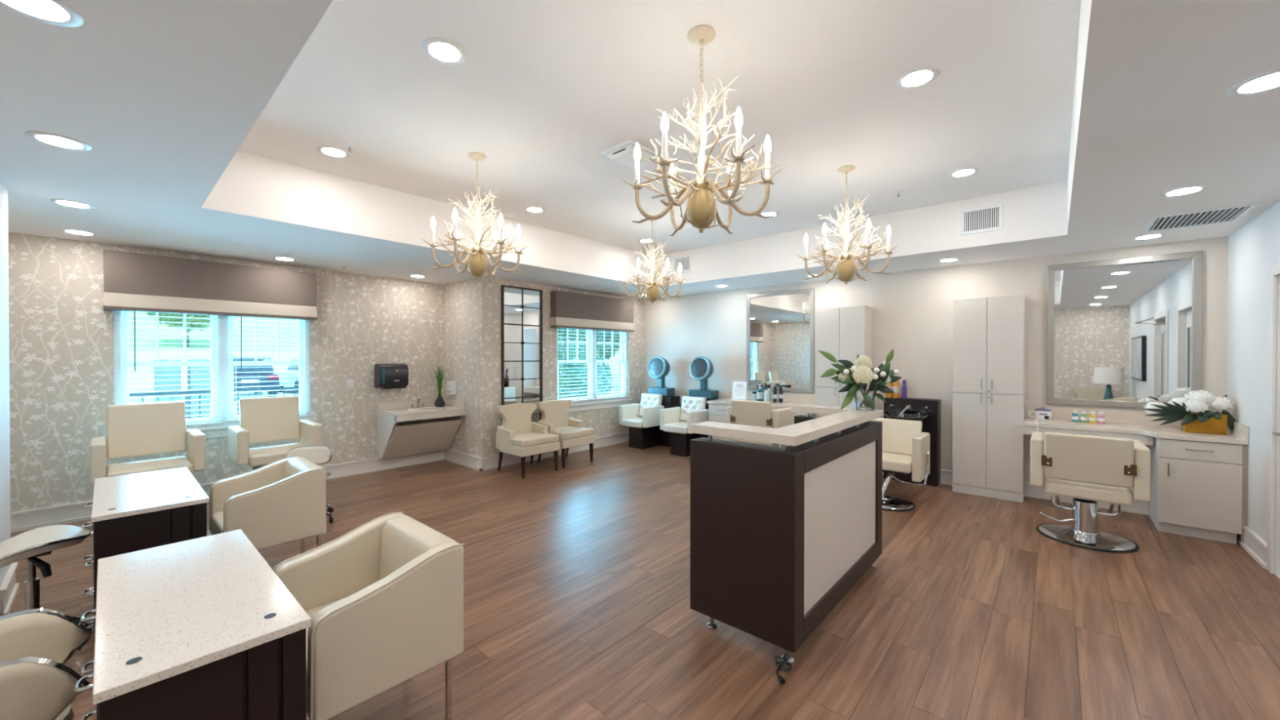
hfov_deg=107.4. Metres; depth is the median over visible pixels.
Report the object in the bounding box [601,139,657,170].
air vent
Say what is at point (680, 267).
candle
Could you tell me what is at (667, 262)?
candle
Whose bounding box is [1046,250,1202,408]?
wall mirror
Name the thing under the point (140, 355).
wall
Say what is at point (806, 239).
candle
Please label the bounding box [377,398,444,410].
backsplash
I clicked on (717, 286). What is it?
recessed light
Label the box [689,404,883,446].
countertop
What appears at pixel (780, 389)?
aerosol can
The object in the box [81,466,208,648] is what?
table
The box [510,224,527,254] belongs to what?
candle
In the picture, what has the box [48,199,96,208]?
recessed light
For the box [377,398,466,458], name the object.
sink
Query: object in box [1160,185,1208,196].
recessed light
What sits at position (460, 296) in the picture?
wall
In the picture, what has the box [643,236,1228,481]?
wall
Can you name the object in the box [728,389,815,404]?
backsplash
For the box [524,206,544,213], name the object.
recessed light
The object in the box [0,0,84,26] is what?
recessed light
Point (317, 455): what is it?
stool
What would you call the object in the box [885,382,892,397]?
shampoo bottle
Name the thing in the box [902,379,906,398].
shampoo bottle
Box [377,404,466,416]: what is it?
countertop
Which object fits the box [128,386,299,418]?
railing
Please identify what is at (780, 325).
wall mirror
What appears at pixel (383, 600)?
tub chair
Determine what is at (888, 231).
candle
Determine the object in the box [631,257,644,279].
candle
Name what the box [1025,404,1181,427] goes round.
backsplash
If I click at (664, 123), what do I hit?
candle
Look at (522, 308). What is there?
mirror
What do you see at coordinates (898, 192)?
sprinkler head
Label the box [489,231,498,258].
candle
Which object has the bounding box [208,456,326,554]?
tub chair
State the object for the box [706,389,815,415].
countertop
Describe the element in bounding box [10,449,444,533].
baseboard
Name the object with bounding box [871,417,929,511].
salon chair
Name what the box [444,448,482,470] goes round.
baseboard
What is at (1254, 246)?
wall
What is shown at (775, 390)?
aerosol can
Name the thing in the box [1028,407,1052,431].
wax warmer
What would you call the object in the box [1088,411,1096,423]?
bottle
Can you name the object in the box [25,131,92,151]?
recessed light
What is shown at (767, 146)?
candle
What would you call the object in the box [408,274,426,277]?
recessed light
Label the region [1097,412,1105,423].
bottle
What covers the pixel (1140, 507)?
baseboard
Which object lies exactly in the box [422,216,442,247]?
candle
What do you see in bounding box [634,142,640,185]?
candle
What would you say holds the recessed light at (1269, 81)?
in the ceiling
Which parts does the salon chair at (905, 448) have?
seat plate, seat, backrest, arm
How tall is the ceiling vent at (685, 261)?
0.245 m
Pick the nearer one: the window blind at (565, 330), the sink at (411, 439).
the sink at (411, 439)
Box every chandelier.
[422,151,527,279]
[618,218,685,303]
[622,25,782,235]
[797,164,897,284]
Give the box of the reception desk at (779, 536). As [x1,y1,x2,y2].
[689,404,883,663]
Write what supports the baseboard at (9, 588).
attached to the wall pier
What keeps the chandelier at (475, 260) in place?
hanging from the ceiling
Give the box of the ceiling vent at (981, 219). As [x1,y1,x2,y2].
[960,203,1003,235]
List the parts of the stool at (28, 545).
seat plate, height lever, seat, arm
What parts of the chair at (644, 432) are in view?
arm, seat, backrest, arm, post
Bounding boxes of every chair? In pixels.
[89,401,205,484]
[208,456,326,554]
[228,395,322,470]
[272,511,464,719]
[495,402,559,478]
[536,399,595,468]
[619,355,679,449]
[659,355,718,457]
[726,399,795,447]
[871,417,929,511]
[1030,431,1150,552]
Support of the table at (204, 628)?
on the floor
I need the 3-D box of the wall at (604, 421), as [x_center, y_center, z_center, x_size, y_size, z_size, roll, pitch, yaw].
[-1.079,0.196,7.521,0.160,2.620,3.280,0,0,41]
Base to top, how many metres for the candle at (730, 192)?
0.215 m
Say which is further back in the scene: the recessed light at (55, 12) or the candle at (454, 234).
the candle at (454, 234)
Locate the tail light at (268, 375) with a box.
[267,374,279,378]
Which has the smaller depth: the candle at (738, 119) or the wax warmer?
the candle at (738, 119)
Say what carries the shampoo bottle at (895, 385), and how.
on the unit
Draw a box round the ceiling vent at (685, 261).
[672,253,691,274]
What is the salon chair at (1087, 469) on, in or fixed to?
on the floor
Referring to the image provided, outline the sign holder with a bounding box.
[731,380,747,399]
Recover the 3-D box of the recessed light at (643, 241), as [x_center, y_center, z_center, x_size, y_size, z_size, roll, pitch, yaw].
[0.084,-1.579,6.244,0.208,0.006,0.208,0,0,41]
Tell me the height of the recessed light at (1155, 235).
0.006 m
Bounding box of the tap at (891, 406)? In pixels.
[889,404,897,408]
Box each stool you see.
[0,524,91,631]
[0,608,92,719]
[284,445,333,523]
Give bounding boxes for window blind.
[115,311,222,426]
[224,316,310,422]
[556,328,595,401]
[595,331,629,399]
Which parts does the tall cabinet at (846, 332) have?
door, door, door, door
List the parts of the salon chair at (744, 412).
arm, backrest, seat, arm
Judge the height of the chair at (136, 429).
1.085 m
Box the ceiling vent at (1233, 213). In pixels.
[1142,202,1259,232]
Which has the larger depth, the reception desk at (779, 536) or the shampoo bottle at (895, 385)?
the shampoo bottle at (895, 385)
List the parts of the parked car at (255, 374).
number plate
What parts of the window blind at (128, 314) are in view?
ladder cord, rail, ladder cord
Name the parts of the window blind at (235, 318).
ladder cord, rail, ladder cord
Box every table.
[73,528,311,719]
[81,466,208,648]
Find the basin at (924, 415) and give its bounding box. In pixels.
[883,407,932,423]
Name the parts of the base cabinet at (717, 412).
drawer, door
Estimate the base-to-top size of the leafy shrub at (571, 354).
2.017 m
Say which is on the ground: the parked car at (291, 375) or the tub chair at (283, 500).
the parked car at (291, 375)
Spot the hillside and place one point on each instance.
(203, 341)
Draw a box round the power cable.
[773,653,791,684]
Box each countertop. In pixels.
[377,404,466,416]
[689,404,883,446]
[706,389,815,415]
[1022,404,1248,444]
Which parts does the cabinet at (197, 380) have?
door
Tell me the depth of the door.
3.26 m
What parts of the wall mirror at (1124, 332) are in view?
frame rail, frame rail, frame rail, frame rail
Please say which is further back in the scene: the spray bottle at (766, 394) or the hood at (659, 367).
the hood at (659, 367)
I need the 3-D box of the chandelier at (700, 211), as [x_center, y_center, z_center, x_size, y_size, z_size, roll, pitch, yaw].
[0.291,-1.084,2.262,0.673,0.949,0.751,0,0,-21]
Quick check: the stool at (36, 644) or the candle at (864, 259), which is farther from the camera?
the candle at (864, 259)
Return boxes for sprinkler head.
[342,142,355,152]
[893,190,902,196]
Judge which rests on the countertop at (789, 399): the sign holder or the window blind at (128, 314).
the sign holder
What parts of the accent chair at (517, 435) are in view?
leg, arm, backrest, leg, seat frame, leg, arm, leg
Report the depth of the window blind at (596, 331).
8.05 m
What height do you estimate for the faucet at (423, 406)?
0.134 m
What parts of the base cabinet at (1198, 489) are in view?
handle, handle, drawer, door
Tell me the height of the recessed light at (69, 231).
0.006 m
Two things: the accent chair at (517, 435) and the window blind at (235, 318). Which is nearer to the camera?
the window blind at (235, 318)
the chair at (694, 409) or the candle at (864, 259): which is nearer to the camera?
the candle at (864, 259)
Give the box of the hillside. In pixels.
[128,311,619,354]
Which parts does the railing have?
rail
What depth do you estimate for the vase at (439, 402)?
6.61 m
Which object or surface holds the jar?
on the countertop at (789, 399)
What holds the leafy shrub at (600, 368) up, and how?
on the ground
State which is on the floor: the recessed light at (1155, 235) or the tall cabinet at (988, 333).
the tall cabinet at (988, 333)
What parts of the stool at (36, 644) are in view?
seat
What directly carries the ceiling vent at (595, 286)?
in the ceiling
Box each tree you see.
[146,311,209,346]
[558,328,620,368]
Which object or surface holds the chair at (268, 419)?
on the floor
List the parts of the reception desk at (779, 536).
panel, frame, panel, panel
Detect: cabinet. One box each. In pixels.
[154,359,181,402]
[186,359,209,418]
[708,403,751,444]
[815,305,872,416]
[951,293,1025,502]
[1147,436,1247,543]
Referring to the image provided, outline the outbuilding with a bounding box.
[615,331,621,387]
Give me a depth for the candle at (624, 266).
5.22 m
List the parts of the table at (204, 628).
pull, pull, pull, pull, drawer, panel, panel, panel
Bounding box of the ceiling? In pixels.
[0,0,1279,299]
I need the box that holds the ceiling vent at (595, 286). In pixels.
[586,284,622,289]
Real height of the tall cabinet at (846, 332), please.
2.150 m
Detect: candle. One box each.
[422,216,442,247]
[444,208,464,240]
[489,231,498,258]
[491,213,510,245]
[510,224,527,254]
[618,262,628,283]
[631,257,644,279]
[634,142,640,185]
[661,111,668,159]
[662,257,673,279]
[662,267,666,287]
[669,163,675,198]
[676,263,685,284]
[727,162,733,196]
[734,106,742,156]
[764,134,771,178]
[797,233,813,260]
[815,222,834,252]
[818,239,831,265]
[859,217,878,248]
[862,235,872,262]
[880,225,897,253]
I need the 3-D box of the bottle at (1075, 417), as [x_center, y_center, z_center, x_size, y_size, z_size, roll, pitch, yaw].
[4.370,0.565,4.723,0.051,0.112,0.051,0,0,41]
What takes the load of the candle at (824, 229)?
on the chandelier at (845, 266)
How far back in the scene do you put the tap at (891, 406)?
5.72 m
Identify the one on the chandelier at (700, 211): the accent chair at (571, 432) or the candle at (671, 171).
the candle at (671, 171)
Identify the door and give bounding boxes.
[1266,261,1279,573]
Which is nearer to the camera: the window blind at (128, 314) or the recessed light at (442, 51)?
the recessed light at (442, 51)
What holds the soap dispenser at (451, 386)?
attached to the wall at (460, 296)
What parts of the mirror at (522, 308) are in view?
mirror pane, mirror pane, mirror pane, mirror pane, mirror pane, mirror pane, mirror pane, mirror pane, mirror pane, mirror pane, mirror pane, mirror pane, mirror pane, mirror pane, mirror pane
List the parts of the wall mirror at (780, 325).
frame rail, frame rail, frame rail, frame rail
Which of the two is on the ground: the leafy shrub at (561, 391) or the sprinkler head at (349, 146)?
the leafy shrub at (561, 391)
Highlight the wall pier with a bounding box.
[0,177,10,586]
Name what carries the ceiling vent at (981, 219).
in the ceiling
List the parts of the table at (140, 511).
pull, pull, pull, pull, pull, pull, pull, drawer, drawer, drawer, panel, panel, panel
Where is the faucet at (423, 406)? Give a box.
[411,398,424,408]
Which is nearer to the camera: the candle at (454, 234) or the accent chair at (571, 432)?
the candle at (454, 234)
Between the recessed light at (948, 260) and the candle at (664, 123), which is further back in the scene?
the recessed light at (948, 260)
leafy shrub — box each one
[558,342,587,398]
[559,373,564,398]
[561,349,613,397]
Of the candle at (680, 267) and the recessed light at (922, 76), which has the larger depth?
the candle at (680, 267)
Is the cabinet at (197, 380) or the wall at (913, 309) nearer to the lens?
the wall at (913, 309)
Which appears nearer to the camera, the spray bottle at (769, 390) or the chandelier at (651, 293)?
the chandelier at (651, 293)
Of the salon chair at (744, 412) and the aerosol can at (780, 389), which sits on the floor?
the salon chair at (744, 412)
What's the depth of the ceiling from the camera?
2.72 m
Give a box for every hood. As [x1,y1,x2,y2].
[648,355,670,378]
[688,355,713,380]
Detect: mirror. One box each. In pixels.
[501,284,542,424]
[746,288,814,393]
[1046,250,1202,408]
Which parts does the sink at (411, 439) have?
panel, panel, panel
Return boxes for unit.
[883,397,941,486]
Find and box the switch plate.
[347,379,354,388]
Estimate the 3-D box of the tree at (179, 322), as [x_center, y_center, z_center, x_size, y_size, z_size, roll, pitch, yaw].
[-27.461,-2.984,28.561,3.575,4.338,4.059,0,0,41]
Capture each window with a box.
[102,249,317,440]
[550,290,634,412]
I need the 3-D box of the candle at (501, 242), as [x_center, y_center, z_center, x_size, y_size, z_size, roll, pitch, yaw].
[-1.010,-0.953,3.417,0.118,0.231,0.118,0,0,41]
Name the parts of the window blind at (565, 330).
rail, ladder cord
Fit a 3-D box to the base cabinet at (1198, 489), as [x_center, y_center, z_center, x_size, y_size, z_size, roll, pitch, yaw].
[4.809,1.072,4.090,0.476,0.808,0.651,0,0,41]
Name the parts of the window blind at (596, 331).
rail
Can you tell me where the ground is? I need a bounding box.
[128,373,621,418]
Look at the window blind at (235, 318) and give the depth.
5.27 m
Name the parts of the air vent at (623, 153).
mounting plate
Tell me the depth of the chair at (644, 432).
7.91 m
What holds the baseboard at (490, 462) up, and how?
attached to the wall at (604, 421)
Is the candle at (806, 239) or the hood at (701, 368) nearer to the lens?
the candle at (806, 239)
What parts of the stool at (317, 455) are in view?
backrest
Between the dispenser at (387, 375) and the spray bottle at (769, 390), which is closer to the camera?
the dispenser at (387, 375)
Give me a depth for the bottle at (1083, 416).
4.67 m
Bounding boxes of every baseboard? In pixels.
[0,561,19,615]
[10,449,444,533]
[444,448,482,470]
[479,431,628,471]
[882,469,1148,515]
[1236,524,1266,568]
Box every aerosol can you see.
[773,386,777,402]
[778,385,782,402]
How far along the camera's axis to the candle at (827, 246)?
4.15 m
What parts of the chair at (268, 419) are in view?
arm, backrest, seat, arm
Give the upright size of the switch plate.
0.116 m
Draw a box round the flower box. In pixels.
[1140,390,1235,434]
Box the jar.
[751,391,756,400]
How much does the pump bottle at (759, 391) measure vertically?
0.252 m
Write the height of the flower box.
0.363 m
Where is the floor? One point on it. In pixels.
(576, 576)
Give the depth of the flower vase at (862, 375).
3.32 m
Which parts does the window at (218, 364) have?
sash, sash, trim, sill, sash, sash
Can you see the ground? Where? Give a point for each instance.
(616, 375)
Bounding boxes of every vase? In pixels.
[432,364,447,407]
[817,348,902,411]
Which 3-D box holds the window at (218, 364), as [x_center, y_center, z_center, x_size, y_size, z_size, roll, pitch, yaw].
[-4.487,-0.097,5.068,0.286,1.855,1.704,0,0,41]
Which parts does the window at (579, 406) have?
sash, sash, trim, sill, sash, sash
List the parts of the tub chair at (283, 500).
seat, arm, leg, backrest, leg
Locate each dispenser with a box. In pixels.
[374,363,408,389]
[446,381,457,395]
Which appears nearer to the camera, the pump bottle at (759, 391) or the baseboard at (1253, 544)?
the baseboard at (1253, 544)
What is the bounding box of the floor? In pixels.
[8,441,1279,719]
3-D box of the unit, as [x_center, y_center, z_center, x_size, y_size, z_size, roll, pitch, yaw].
[3.163,0.968,5.560,0.570,1.000,0.618,0,0,41]
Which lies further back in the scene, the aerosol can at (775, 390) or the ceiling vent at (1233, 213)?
the aerosol can at (775, 390)
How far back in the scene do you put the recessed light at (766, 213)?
5.04 m
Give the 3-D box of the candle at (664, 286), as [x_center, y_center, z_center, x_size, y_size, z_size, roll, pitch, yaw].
[0.287,-0.965,5.502,0.141,0.231,0.141,0,0,41]
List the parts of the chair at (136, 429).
arm, backrest, seat, arm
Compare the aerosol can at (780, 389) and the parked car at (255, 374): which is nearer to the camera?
the aerosol can at (780, 389)
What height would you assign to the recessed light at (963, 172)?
0.006 m
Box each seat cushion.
[511,431,559,447]
[552,426,594,439]
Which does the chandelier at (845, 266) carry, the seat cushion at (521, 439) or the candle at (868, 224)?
the candle at (868, 224)
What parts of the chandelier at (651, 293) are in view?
arm, arm, arm, arm, arm, arm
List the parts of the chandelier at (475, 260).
arm, arm, arm, arm, arm, arm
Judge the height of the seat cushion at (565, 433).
0.090 m
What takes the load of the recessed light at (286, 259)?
in the ceiling
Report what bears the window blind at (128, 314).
attached to the window at (218, 364)
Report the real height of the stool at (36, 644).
0.746 m
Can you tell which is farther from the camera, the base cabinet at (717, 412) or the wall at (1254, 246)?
the base cabinet at (717, 412)
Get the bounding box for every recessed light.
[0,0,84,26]
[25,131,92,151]
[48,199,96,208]
[60,228,97,235]
[272,256,296,261]
[316,145,350,158]
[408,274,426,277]
[422,37,466,65]
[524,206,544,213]
[638,239,653,243]
[715,284,728,287]
[760,211,778,217]
[895,66,938,88]
[937,257,959,262]
[948,167,978,177]
[1131,233,1165,239]
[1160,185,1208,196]
[1226,68,1279,97]
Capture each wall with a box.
[8,231,444,512]
[128,350,619,391]
[444,277,475,456]
[475,276,643,457]
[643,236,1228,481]
[1226,200,1279,578]
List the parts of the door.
handle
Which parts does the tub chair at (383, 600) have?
seat, arm, arm, backrest, leg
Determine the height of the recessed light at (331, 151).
0.006 m
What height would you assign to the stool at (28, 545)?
0.794 m
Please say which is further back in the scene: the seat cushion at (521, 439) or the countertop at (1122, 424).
the seat cushion at (521, 439)
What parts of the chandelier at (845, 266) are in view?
arm, arm, arm, arm, arm, arm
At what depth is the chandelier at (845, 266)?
3.81 m
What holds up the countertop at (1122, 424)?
on the base cabinet at (1198, 489)
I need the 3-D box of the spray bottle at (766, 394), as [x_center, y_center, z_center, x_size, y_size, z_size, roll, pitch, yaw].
[1.802,0.497,6.739,0.079,0.224,0.058,0,0,21]
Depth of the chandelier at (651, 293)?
5.21 m
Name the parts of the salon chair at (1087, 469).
arm, pump lever, seat, backrest, arm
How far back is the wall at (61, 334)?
4.42 m
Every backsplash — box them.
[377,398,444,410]
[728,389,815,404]
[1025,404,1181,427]
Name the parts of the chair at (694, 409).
arm, seat, backrest, arm, post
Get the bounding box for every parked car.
[209,356,279,396]
[274,358,299,395]
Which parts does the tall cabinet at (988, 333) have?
door, door, door, door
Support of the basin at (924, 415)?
in the unit
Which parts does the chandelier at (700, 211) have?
arm, arm, arm, arm, arm, arm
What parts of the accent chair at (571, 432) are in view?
leg, arm, backrest, leg, leg, arm, seat frame, leg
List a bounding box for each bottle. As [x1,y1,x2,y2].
[756,384,763,401]
[763,386,768,401]
[765,384,771,401]
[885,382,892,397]
[892,380,899,398]
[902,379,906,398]
[1071,410,1079,422]
[1080,411,1087,422]
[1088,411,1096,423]
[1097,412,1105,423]
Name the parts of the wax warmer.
handle, lid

